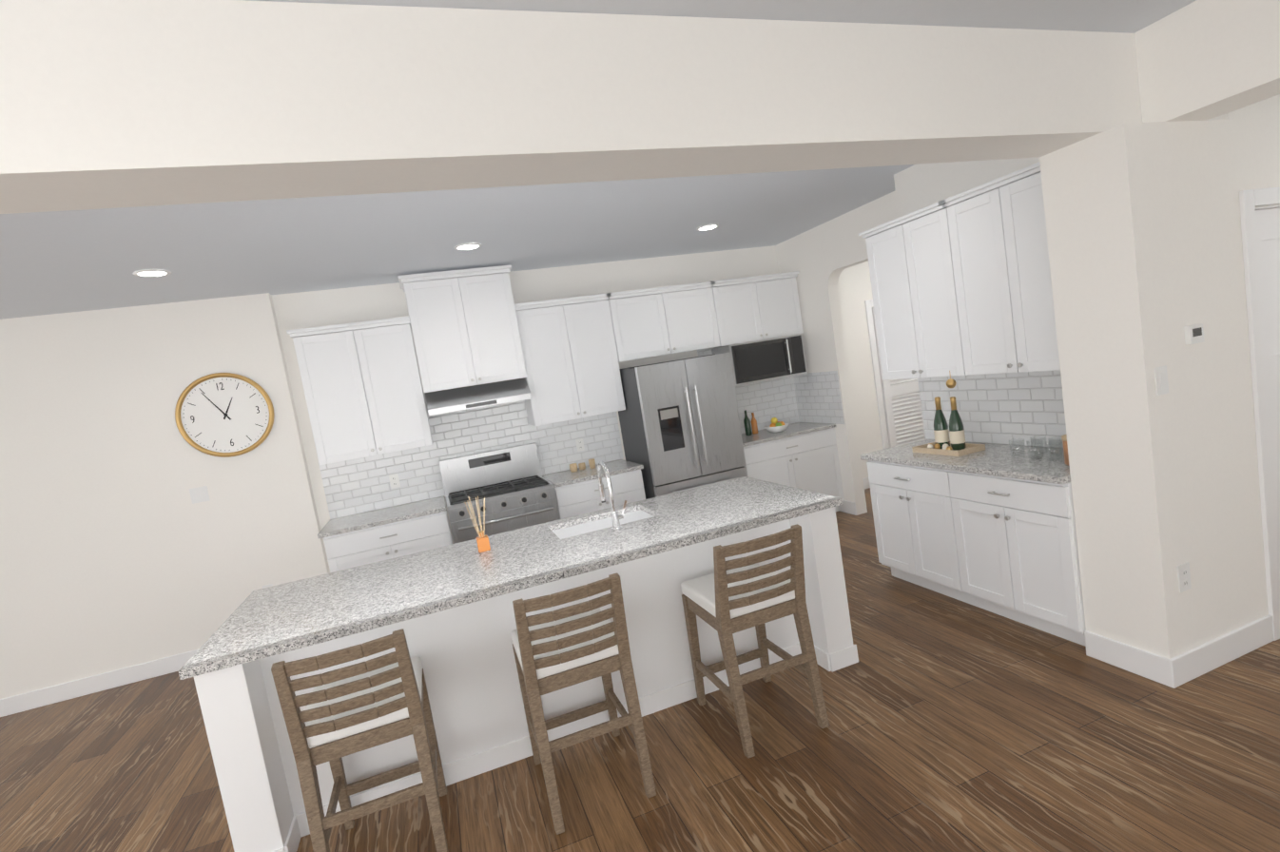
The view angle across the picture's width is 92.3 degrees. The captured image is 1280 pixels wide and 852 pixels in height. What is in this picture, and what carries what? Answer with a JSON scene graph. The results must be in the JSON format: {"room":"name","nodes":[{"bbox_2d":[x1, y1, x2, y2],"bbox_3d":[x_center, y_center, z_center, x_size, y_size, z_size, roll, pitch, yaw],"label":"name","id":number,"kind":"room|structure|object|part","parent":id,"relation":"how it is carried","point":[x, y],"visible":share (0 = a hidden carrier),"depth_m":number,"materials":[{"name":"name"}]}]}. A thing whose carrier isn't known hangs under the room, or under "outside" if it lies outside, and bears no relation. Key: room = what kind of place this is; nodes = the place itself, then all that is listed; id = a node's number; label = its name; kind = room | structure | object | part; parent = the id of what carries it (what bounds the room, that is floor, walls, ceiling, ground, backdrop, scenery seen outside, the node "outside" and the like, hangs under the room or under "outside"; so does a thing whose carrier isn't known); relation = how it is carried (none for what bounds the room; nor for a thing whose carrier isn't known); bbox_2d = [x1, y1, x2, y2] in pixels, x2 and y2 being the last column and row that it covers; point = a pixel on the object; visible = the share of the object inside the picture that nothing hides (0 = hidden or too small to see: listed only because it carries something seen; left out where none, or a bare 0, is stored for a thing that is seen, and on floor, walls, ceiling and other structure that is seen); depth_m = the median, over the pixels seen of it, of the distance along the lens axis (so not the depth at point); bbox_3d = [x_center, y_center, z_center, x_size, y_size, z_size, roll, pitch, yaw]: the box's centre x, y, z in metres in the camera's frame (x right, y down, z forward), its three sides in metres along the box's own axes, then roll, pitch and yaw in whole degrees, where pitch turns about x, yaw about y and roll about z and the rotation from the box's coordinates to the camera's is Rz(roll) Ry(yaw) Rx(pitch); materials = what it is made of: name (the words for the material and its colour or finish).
{"room":"kitchen","nodes":[
{"label":"kitchen","id":0,"kind":"room"},
{"bbox_2d":[0,292,329,698],"bbox_3d":[-4.778,0.691,4.589,4.170,2.850,0.300,-11,5,-19],"label":"wall","id":1,"kind":"structure","parent":0,"point":[119,550],"depth_m":4.72,"materials":[{"name":"paint"}]},
{"bbox_2d":[0,649,197,717],"bbox_3d":[-4.503,2.032,4.563,4.185,0.130,0.016,-11,5,-19],"label":"baseboard","id":2,"kind":"structure","parent":1,"relation":"attached to","point":[49,695],"depth_m":4.67,"materials":[{"name":"white wood"}]},
{"bbox_2d":[189,485,210,504],"bbox_3d":[-3.488,0.545,4.867,0.120,0.120,0.010,-11,5,-19],"label":"light switch","id":3,"kind":"object","parent":1,"relation":"attached to","point":[199,494],"visible":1,"depth_m":4.87,"materials":[{"name":"white plastic"}]},
{"bbox_2d":[174,372,274,457],"bbox_3d":[-3.296,-0.088,4.893,0.670,0.670,0.046,-11,5,-19],"label":"wall clock","id":4,"kind":"object","parent":1,"relation":"attached to","point":[225,416],"visible":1,"depth_m":4.89,"materials":[{"name":"gold metal"}]},
{"bbox_2d":[261,583,272,588],"bbox_3d":[-3.050,1.363,5.049,0.075,0.120,0.008,-11,5,-19],"label":"outlet","id":5,"kind":"object","parent":1,"relation":"attached to","point":[267,586],"visible":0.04,"depth_m":5.04,"materials":[{"name":"white plastic"}]},
{"bbox_2d":[271,245,889,570],"bbox_3d":[0.887,-0.398,6.574,8.029,2.850,0.200,-11,5,-19],"label":"wall","id":6,"kind":"structure","parent":0,"point":[300,310],"depth_m":6.04,"materials":[{"name":"paint"}]},
{"bbox_2d":[290,317,434,465],"bbox_3d":[-2.298,-0.290,5.176,0.880,1.053,0.350,-11,5,-19],"label":"upper cabinet","id":7,"kind":"object","parent":6,"relation":"attached to","point":[364,398],"depth_m":5.01,"materials":[{"name":"white wood"}]},
{"bbox_2d":[388,473,400,488],"bbox_3d":[-2.164,0.486,5.422,0.075,0.120,0.008,-11,5,-19],"label":"outlet","id":8,"kind":"object","parent":6,"relation":"attached to","point":[394,480],"visible":1,"depth_m":5.42,"materials":[{"name":"white plastic"}]},
{"bbox_2d":[400,265,533,416],"bbox_3d":[-1.500,-0.722,5.355,0.865,1.127,0.510,-11,5,-19],"label":"upper cabinet","id":9,"kind":"object","parent":6,"relation":"attached to","point":[498,369],"depth_m":5.19,"materials":[{"name":"white wood"}]},
{"bbox_2d":[424,377,532,416],"bbox_3d":[-1.424,-0.260,5.391,0.855,0.195,0.502,-11,5,-19],"label":"range hood","id":10,"kind":"object","parent":9,"relation":"in","point":[475,396],"depth_m":5.23,"materials":[{"name":"silver metal"}]},
{"bbox_2d":[518,294,628,427],"bbox_3d":[-0.641,-0.608,5.741,0.930,1.053,0.350,-11,5,-19],"label":"upper cabinet","id":11,"kind":"object","parent":6,"relation":"attached to","point":[574,347],"depth_m":5.58,"materials":[{"name":"white wood"}]},
{"bbox_2d":[617,283,727,360],"bbox_3d":[0.225,-1.002,6.028,1.125,0.603,0.350,-11,5,-19],"label":"upper cabinet","id":12,"kind":"object","parent":6,"relation":"attached to","point":[664,320],"depth_m":5.87,"materials":[{"name":"white wood"}]},
{"bbox_2d":[708,336,792,386],"bbox_3d":[1.139,-0.653,6.315,0.645,0.407,0.414,-11,5,-19],"label":"microwave","id":13,"kind":"object","parent":6,"relation":"attached to","point":[767,359],"depth_m":6.13,"materials":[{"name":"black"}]},
{"bbox_2d":[719,271,803,344],"bbox_3d":[1.110,-1.171,6.330,1.028,0.603,0.350,-11,5,-19],"label":"upper cabinet","id":14,"kind":"object","parent":6,"relation":"attached to","point":[761,306],"depth_m":6.18,"materials":[{"name":"white wood"}]},
{"bbox_2d":[788,332,811,378],"bbox_3d":[1.530,-0.727,6.448,0.195,0.407,0.414,-11,5,-19],"label":"upper cabinet","id":15,"kind":"object","parent":6,"relation":"attached to","point":[795,342],"depth_m":6.26,"materials":[{"name":"white"}]},
{"bbox_2d":[862,477,870,489],"bbox_3d":[3.354,0.519,7.348,2.870,0.130,0.015,-11,5,-19],"label":"baseboard","id":16,"kind":"structure","parent":6,"relation":"attached to","point":[865,480],"depth_m":7.09,"materials":[{"name":"white"}]},
{"bbox_2d":[864,299,889,448],"bbox_3d":[3.112,-0.451,7.230,0.820,2.135,0.018,-11,5,-19],"label":"door frame","id":17,"kind":"structure","parent":6,"relation":"attached to","point":[869,303],"depth_m":7.08,"materials":[{"name":"white wood"}]},
{"bbox_2d":[872,307,925,447],"bbox_3d":[3.128,-0.413,7.203,0.650,2.040,0.070,-11,5,-19],"label":"pantry door","id":18,"kind":"structure","parent":6,"relation":"in","point":[902,411],"depth_m":7.21,"materials":[{"name":"white wood"}]},
{"bbox_2d":[575,438,584,451],"bbox_3d":[-0.581,0.183,5.962,0.075,0.120,0.008,-11,5,-19],"label":"outlet","id":19,"kind":"object","parent":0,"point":[579,442],"visible":1,"depth_m":5.96,"materials":[{"name":"white plastic"}]},
{"bbox_2d":[0,0,1196,319],"bbox_3d":[-0.019,-1.325,1.831,12.400,0.100,8.500,-11,5,-19],"label":"ceiling","id":20,"kind":"structure","parent":0,"point":[70,261],"depth_m":3.79,"materials":[{"name":"paint"}]},
{"bbox_2d":[133,269,171,276],"bbox_3d":[-3.073,-0.962,3.875,0.194,0.010,0.194,-11,5,-19],"label":"recessed light","id":21,"kind":"object","parent":20,"relation":"in","point":[151,273],"visible":0.98,"depth_m":3.86,"materials":[{"name":"white"}]},
{"bbox_2d":[454,242,481,250],"bbox_3d":[-1.257,-1.309,4.495,0.194,0.010,0.194,-11,5,-19],"label":"recessed light","id":22,"kind":"object","parent":20,"relation":"in","point":[468,246],"visible":1,"depth_m":4.47,"materials":[{"name":"white"}]},
{"bbox_2d":[0,0,1142,213],"bbox_3d":[-1.633,-0.777,1.519,8.600,0.408,0.285,-11,5,-19],"label":"beam","id":23,"kind":"structure","parent":20,"relation":"attached to","point":[122,103],"depth_m":1.80,"materials":[{"name":"paint"}]},
{"bbox_2d":[696,223,718,231],"bbox_3d":[0.568,-1.661,5.149,0.194,0.010,0.194,-11,5,-19],"label":"recessed light","id":24,"kind":"object","parent":20,"relation":"in","point":[707,227],"visible":0.96,"depth_m":5.13,"materials":[{"name":"white"}]},
{"bbox_2d":[1134,0,1279,122],"bbox_3d":[2.965,-1.448,0.759,0.280,0.408,4.124,-11,5,-19],"label":"header beam","id":25,"kind":"structure","parent":20,"relation":"attached to","point":[1201,60],"depth_m":2.44,"materials":[{"name":"paint"}]},
{"bbox_2d":[0,487,1279,851],"bbox_3d":[0.444,1.556,2.091,12.400,0.060,8.500,-11,5,-19],"label":"floor","id":26,"kind":"structure","parent":0,"point":[957,726],"depth_m":2.68,"materials":[{"name":"brown wood"}]},
{"bbox_2d":[271,628,448,851],"bbox_3d":[-1.072,1.249,2.458,0.440,0.963,0.546,-11,5,-19],"label":"stool","id":27,"kind":"object","parent":26,"relation":"on","point":[366,705],"visible":1,"depth_m":2.25,"materials":[{"name":"brown wood"}]},
{"bbox_3d":[-1.105,1.095,2.471,0.432,0.066,0.446,-11,5,-19],"label":"seat","id":28,"kind":"part","parent":27,"relation":"part of","materials":[{"name":"white fabric"}]},
{"bbox_2d":[323,507,452,572],"bbox_3d":[-2.030,1.196,5.177,0.920,0.885,0.620,-11,5,-19],"label":"base cabinet","id":29,"kind":"object","parent":26,"relation":"on","point":[375,544],"depth_m":4.85,"materials":[{"name":"white wood"}]},
{"bbox_2d":[317,496,446,538],"bbox_3d":[-2.109,0.745,5.121,0.949,0.035,0.645,-11,5,-19],"label":"countertop","id":30,"kind":"structure","parent":29,"relation":"on","point":[379,516],"depth_m":4.97,"materials":[{"name":"grey stone"}]},
{"bbox_2d":[438,443,559,543],"bbox_3d":[-1.188,0.859,5.381,0.876,1.245,0.732,-11,5,-19],"label":"range","id":31,"kind":"object","parent":26,"relation":"on","point":[513,488],"visible":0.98,"depth_m":5.22,"materials":[{"name":"silver metal"}]},
{"bbox_2d":[193,506,858,851],"bbox_3d":[-0.434,1.103,3.349,2.980,0.885,1.063,-11,5,-19],"label":"kitchen island","id":32,"kind":"object","parent":26,"relation":"on","point":[449,610],"depth_m":2.91,"materials":[{"name":"wood"},{"name":"painted wood"},{"name":"stainless steel"}]},
{"bbox_2d":[178,476,843,679],"bbox_3d":[-0.500,0.652,3.290,3.015,0.035,1.060,-11,5,-19],"label":"island countertop","id":33,"kind":"structure","parent":32,"relation":"on","point":[279,619],"depth_m":3.03,"materials":[{"name":"grey stone"}]},
{"bbox_2d":[465,495,490,552],"bbox_3d":[-0.879,0.532,3.360,0.110,0.305,0.109,-11,5,-19],"label":"diffuser","id":34,"kind":"object","parent":33,"relation":"on","point":[482,542],"visible":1,"depth_m":3.35,"materials":[{"name":"orange glass"}]},
{"bbox_2d":[596,461,627,531],"bbox_3d":[-0.160,0.374,3.438,0.112,0.376,0.237,-11,5,-19],"label":"faucet","id":35,"kind":"object","parent":33,"relation":"on","point":[616,527],"depth_m":3.35,"materials":[{"name":"silver metal"}]},
{"bbox_2d":[510,572,656,834],"bbox_3d":[-0.292,1.102,2.703,0.440,0.963,0.546,-11,5,-19],"label":"stool","id":36,"kind":"object","parent":26,"relation":"on","point":[563,648],"visible":1,"depth_m":2.49,"materials":[{"name":"brown wood"}]},
{"bbox_3d":[-0.326,0.948,2.716,0.432,0.066,0.446,-11,5,-19],"label":"seat","id":37,"kind":"part","parent":36,"relation":"part of","materials":[{"name":"white fabric"}]},
{"bbox_2d":[543,469,645,519],"bbox_3d":[-0.391,0.882,5.736,0.800,0.885,0.620,-11,5,-19],"label":"base cabinet","id":38,"kind":"object","parent":26,"relation":"on","point":[572,500],"depth_m":5.40,"materials":[{"name":"white wood"}]},
{"bbox_2d":[541,458,643,488],"bbox_3d":[-0.455,0.428,5.685,0.819,0.035,0.645,-11,5,-19],"label":"countertop","id":39,"kind":"structure","parent":38,"relation":"on","point":[620,466],"depth_m":5.52,"materials":[{"name":"grey stone"}]},
{"bbox_2d":[569,463,580,472],"bbox_3d":[-0.622,0.392,5.759,0.071,0.075,0.071,-12,6,-27],"label":"cup","id":40,"kind":"object","parent":39,"relation":"on","point":[572,467],"depth_m":5.73,"materials":[{"name":"beige ceramic"}]},
{"bbox_2d":[579,462,585,469],"bbox_3d":[-0.547,0.383,5.816,0.067,0.060,0.067,-12,6,-27],"label":"cup","id":41,"kind":"object","parent":39,"relation":"on","point":[581,466],"depth_m":5.79,"materials":[{"name":"beige ceramic"}]},
{"bbox_2d":[588,458,595,468],"bbox_3d":[-0.452,0.355,5.806,0.059,0.085,0.059,-12,6,-27],"label":"cup","id":42,"kind":"object","parent":39,"relation":"on","point":[591,462],"depth_m":5.78,"materials":[{"name":"beige ceramic"}]},
{"bbox_2d":[618,352,747,499],"bbox_3d":[0.420,0.275,5.859,0.910,1.800,0.828,-11,5,-19],"label":"refrigerator","id":43,"kind":"object","parent":26,"relation":"on","point":[679,420],"visible":0.77,"depth_m":5.50,"materials":[{"name":"grey metal"}]},
{"bbox_2d":[680,523,829,757],"bbox_3d":[0.513,0.948,2.978,0.440,0.963,0.546,-11,5,-19],"label":"stool","id":44,"kind":"object","parent":26,"relation":"on","point":[726,600],"visible":1,"depth_m":2.79,"materials":[{"name":"brown wood"}]},
{"bbox_3d":[0.480,0.794,2.990,0.432,0.066,0.446,-11,5,-19],"label":"seat","id":45,"kind":"part","parent":44,"relation":"part of","materials":[{"name":"white fabric"}]},
{"bbox_2d":[743,427,844,511],"bbox_3d":[1.433,0.533,6.358,1.077,0.885,0.620,-11,5,-19],"label":"base cabinet","id":46,"kind":"object","parent":26,"relation":"on","point":[809,462],"depth_m":6.09,"materials":[{"name":"white wood"}]},
{"bbox_2d":[741,420,835,446],"bbox_3d":[1.355,0.082,6.302,1.097,0.035,0.645,-11,5,-19],"label":"countertop","id":47,"kind":"structure","parent":46,"relation":"on","point":[802,427],"depth_m":6.12,"materials":[{"name":"grey stone"}]},
{"bbox_2d":[743,409,754,435],"bbox_3d":[1.105,-0.032,6.344,0.063,0.260,0.063,-12,6,-30],"label":"oil bottle","id":48,"kind":"object","parent":47,"relation":"on","point":[747,427],"depth_m":6.33,"materials":[{"name":"green glass"}]},
{"bbox_2d":[751,412,758,433],"bbox_3d":[1.185,-0.029,6.394,0.063,0.220,0.063,-12,6,-30],"label":"oil bottle","id":49,"kind":"object","parent":47,"relation":"on","point":[755,426],"depth_m":6.37,"materials":[{"name":"orange glass"}]},
{"bbox_2d":[764,417,789,432],"bbox_3d":[1.387,-0.014,6.252,0.250,0.151,0.250,-11,5,-19],"label":"fruit bowl","id":50,"kind":"object","parent":47,"relation":"on","point":[775,426],"visible":1,"depth_m":6.20,"materials":[{"name":"white ceramic"}]},
{"bbox_2d":[866,462,950,596],"bbox_3d":[2.071,0.631,4.127,0.580,0.885,0.784,-11,5,-19],"label":"base cabinet","id":51,"kind":"object","parent":26,"relation":"on","point":[908,520],"depth_m":4.08,"materials":[{"name":"white wood"}]},
{"bbox_2d":[934,469,1086,645],"bbox_3d":[2.288,0.653,3.502,0.580,0.885,0.781,-11,5,-19],"label":"base cabinet","id":52,"kind":"object","parent":26,"relation":"on","point":[1012,552],"depth_m":3.35,"materials":[{"name":"white wood"}]},
{"bbox_2d":[860,439,1070,484],"bbox_3d":[2.092,0.190,3.780,0.604,0.035,1.464,-11,5,-19],"label":"countertop","id":53,"kind":"structure","parent":52,"relation":"on","point":[997,460],"depth_m":3.59,"materials":[{"name":"grey stone"}]},
{"bbox_2d":[911,396,985,456],"bbox_3d":[1.983,-0.011,4.002,0.220,0.354,0.380,-11,5,-19],"label":"tray","id":54,"kind":"object","parent":53,"relation":"on","point":[954,445],"visible":1,"depth_m":3.94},
{"bbox_2d":[1008,435,1063,460],"bbox_3d":[2.265,0.121,3.469,0.180,0.100,0.299,-11,5,-19],"label":"glassware","id":55,"kind":"object","parent":53,"relation":"on","point":[1051,447],"visible":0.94,"depth_m":3.47,"materials":[{"name":"clear glass"}]},
{"bbox_2d":[1061,434,1069,465],"bbox_3d":[2.264,0.110,3.183,0.127,0.175,0.127,-7,6,26],"label":"decorative canister","id":56,"kind":"object","parent":53,"relation":"on","point":[1065,448],"visible":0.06,"depth_m":3.14,"materials":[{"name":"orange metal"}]},
{"bbox_2d":[1084,630,1171,687],"bbox_3d":[2.292,1.090,2.903,0.015,0.130,0.370,-11,5,-19],"label":"baseboard","id":57,"kind":"structure","parent":26,"relation":"on","point":[1143,663],"depth_m":2.88,"materials":[{"name":"white wood"}]},
{"bbox_2d":[1039,119,1263,659],"bbox_3d":[2.433,-0.108,2.911,0.680,2.440,0.370,-11,5,-19],"label":"column","id":58,"kind":"structure","parent":26,"relation":"on","point":[1141,238],"depth_m":2.74,"materials":[{"name":"paint"}]},
{"bbox_2d":[1153,365,1168,395],"bbox_3d":[2.241,-0.195,2.639,0.075,0.120,0.010,-11,5,-19],"label":"light switch","id":59,"kind":"object","parent":58,"relation":"attached to","point":[1161,380],"visible":1,"depth_m":2.63,"materials":[{"name":"white plastic"}]},
{"bbox_2d":[1176,562,1191,592],"bbox_3d":[2.418,0.673,2.732,0.075,0.120,0.008,-11,5,-19],"label":"outlet","id":60,"kind":"object","parent":58,"relation":"attached to","point":[1184,577],"visible":1,"depth_m":2.73,"materials":[{"name":"white plastic"}]},
{"bbox_2d":[1183,323,1204,345],"bbox_3d":[2.426,-0.402,2.690,0.090,0.080,0.022,-11,5,-19],"label":"thermostat","id":61,"kind":"object","parent":58,"relation":"attached to","point":[1193,334],"visible":1,"depth_m":2.68,"materials":[{"name":"white plastic"}]},
{"bbox_2d":[1167,614,1273,688],"bbox_3d":[2.689,1.032,2.834,0.730,0.130,0.015,-11,5,-19],"label":"baseboard","id":62,"kind":"structure","parent":58,"relation":"attached to","point":[1196,662],"depth_m":2.82,"materials":[{"name":"white wood"}]},
{"bbox_2d":[775,190,898,515],"bbox_3d":[2.096,-0.515,5.718,0.120,2.850,2.199,-11,5,-19],"label":"wall","id":63,"kind":"structure","parent":0,"point":[820,258],"depth_m":6.04,"materials":[{"name":"paint"}]},
{"bbox_2d":[838,500,856,515],"bbox_3d":[2.016,0.812,6.483,0.015,0.130,0.790,-11,5,-19],"label":"baseboard","id":64,"kind":"structure","parent":63,"relation":"attached to","point":[848,507],"depth_m":6.20,"materials":[{"name":"white"}]},
{"bbox_2d":[893,157,1039,445],"bbox_3d":[2.524,-0.422,3.917,0.500,2.850,1.489,-11,5,-19],"label":"wall","id":65,"kind":"structure","parent":0,"point":[920,186],"depth_m":4.04,"materials":[{"name":"paint"}]},
{"bbox_2d":[862,207,953,380],"bbox_3d":[1.941,-0.852,4.038,0.349,1.020,0.771,-11,5,-19],"label":"upper cabinet","id":66,"kind":"object","parent":65,"relation":"attached to","point":[906,277],"depth_m":4.02,"materials":[{"name":"white wood"}]},
{"bbox_2d":[946,370,956,387],"bbox_3d":[1.914,-0.287,3.789,0.060,0.110,0.060,-11,5,-19],"label":"decorative ornament","id":67,"kind":"object","parent":66,"relation":"hanging from","point":[951,382],"visible":1,"depth_m":3.77,"materials":[{"name":"gold metal"}]},
{"bbox_2d":[934,161,1060,378],"bbox_3d":[2.154,-0.831,3.425,0.349,1.020,0.770,-11,5,-19],"label":"upper cabinet","id":68,"kind":"object","parent":65,"relation":"attached to","point":[961,288],"depth_m":3.40,"materials":[{"name":"white wood"}]},
{"bbox_2d":[1207,94,1279,616],"bbox_3d":[3.981,-0.524,3.302,2.600,2.700,0.120,-11,5,-19],"label":"wall","id":69,"kind":"structure","parent":0,"point":[1254,135],"depth_m":2.82,"materials":[{"name":"paint"}]},
{"bbox_2d":[1239,187,1279,640],"bbox_3d":[3.285,-0.099,3.064,0.930,2.125,0.138,-11,5,-19],"label":"trim","id":70,"kind":"structure","parent":69,"relation":"attached to","point":[1250,200],"depth_m":2.85,"materials":[{"name":"white wood"}]},
{"bbox_2d":[1254,207,1279,571],"bbox_3d":[3.307,-0.059,3.022,0.756,2.028,0.126,-11,5,-19],"label":"closet door","id":71,"kind":"structure","parent":69,"relation":"in","point":[1268,228],"depth_m":2.95,"materials":[{"name":"white wood"}]}
]}

